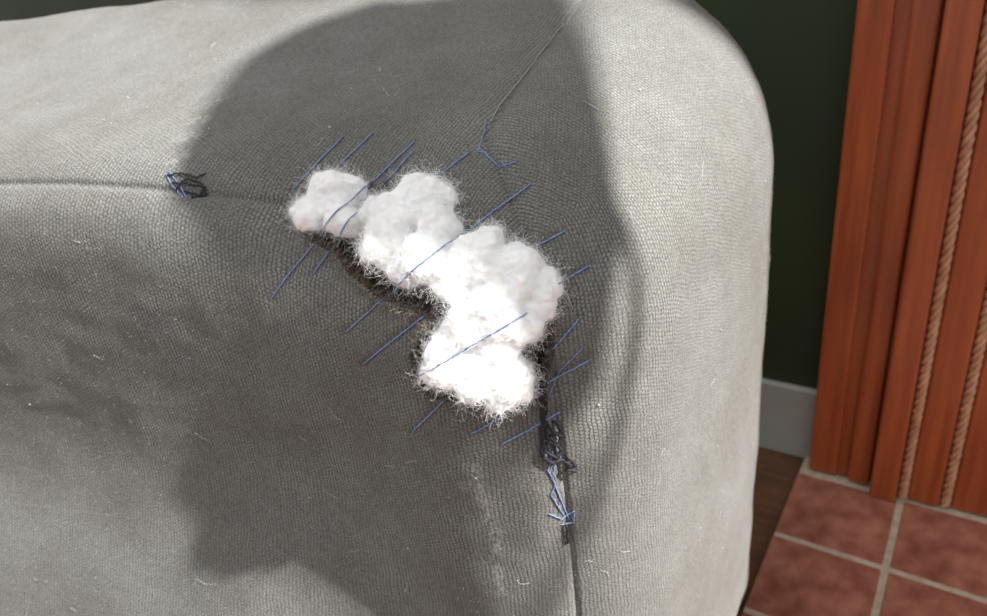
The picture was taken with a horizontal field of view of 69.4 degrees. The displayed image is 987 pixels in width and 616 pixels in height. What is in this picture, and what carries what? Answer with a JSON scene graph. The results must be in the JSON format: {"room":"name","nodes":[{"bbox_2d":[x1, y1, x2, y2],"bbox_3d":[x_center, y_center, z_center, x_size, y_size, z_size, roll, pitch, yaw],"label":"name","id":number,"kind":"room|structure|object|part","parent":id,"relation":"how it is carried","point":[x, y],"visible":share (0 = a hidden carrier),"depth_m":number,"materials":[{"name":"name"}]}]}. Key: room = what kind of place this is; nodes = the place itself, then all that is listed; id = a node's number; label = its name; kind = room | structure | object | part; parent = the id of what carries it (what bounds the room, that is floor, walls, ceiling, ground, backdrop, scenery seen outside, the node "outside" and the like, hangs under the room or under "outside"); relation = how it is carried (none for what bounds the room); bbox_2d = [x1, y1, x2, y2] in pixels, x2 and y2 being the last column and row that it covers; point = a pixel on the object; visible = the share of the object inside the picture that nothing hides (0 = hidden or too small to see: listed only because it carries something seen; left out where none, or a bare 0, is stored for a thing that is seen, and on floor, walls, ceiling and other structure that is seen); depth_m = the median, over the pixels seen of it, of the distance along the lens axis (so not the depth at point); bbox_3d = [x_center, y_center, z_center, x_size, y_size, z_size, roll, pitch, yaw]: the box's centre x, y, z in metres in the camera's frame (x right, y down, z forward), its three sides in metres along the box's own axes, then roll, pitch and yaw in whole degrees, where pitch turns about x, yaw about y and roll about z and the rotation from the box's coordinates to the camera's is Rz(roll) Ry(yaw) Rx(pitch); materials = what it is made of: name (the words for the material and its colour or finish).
{"room":"living room","nodes":[
{"label":"living room","id":0,"kind":"room"},
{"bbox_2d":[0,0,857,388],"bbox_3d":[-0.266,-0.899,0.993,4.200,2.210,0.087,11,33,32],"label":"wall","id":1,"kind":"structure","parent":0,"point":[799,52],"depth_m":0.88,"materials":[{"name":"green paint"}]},
{"bbox_2d":[758,378,816,458],"bbox_3d":[-0.721,-0.065,1.791,2.863,0.120,0.012,11,33,32],"label":"baseboard","id":2,"kind":"structure","parent":1,"relation":"attached to","point":[787,410],"depth_m":1.04,"materials":[{"name":"white paint"}]},
{"bbox_2d":[809,0,986,516],"bbox_3d":[0.630,-0.384,0.515,0.636,1.500,0.066,11,33,32],"label":"fireplace surround","id":3,"kind":"object","parent":1,"relation":"attached to","point":[901,396],"visible":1,"depth_m":0.82,"materials":[{"name":"brown wood"}]},
{"bbox_3d":[0.454,-0.408,0.609,0.012,1.497,0.012,-8,27,0],"label":"rope moulding","id":4,"kind":"part","parent":3,"relation":"part of","materials":[{"name":"brown wood"}]},
{"bbox_3d":[0.497,-0.403,0.588,0.012,1.497,0.012,-8,27,0],"label":"rope moulding","id":5,"kind":"part","parent":3,"relation":"part of","materials":[{"name":"brown wood"}]},
{"bbox_2d":[736,447,803,615],"bbox_3d":[-0.843,0.670,0.581,4.200,0.050,2.514,11,33,32],"label":"floor","id":6,"kind":"structure","parent":0,"point":[776,474],"depth_m":0.99,"materials":[{"name":"brown wood"}]},
{"bbox_2d":[0,0,773,615],"bbox_3d":[-0.360,0.052,0.727,1.208,0.646,0.481,1,28,17],"label":"sofa","id":7,"kind":"object","parent":6,"relation":"on","point":[307,307],"visible":1,"depth_m":0.46,"materials":[{"name":"fabric"}]},
{"bbox_2d":[741,456,986,615],"bbox_3d":[0.600,0.440,0.583,0.807,0.010,0.700,11,33,32],"label":"tiled hearth","id":8,"kind":"object","parent":6,"relation":"on","point":[836,548],"visible":1,"depth_m":0.87,"materials":[{"name":"tile"}]}
]}

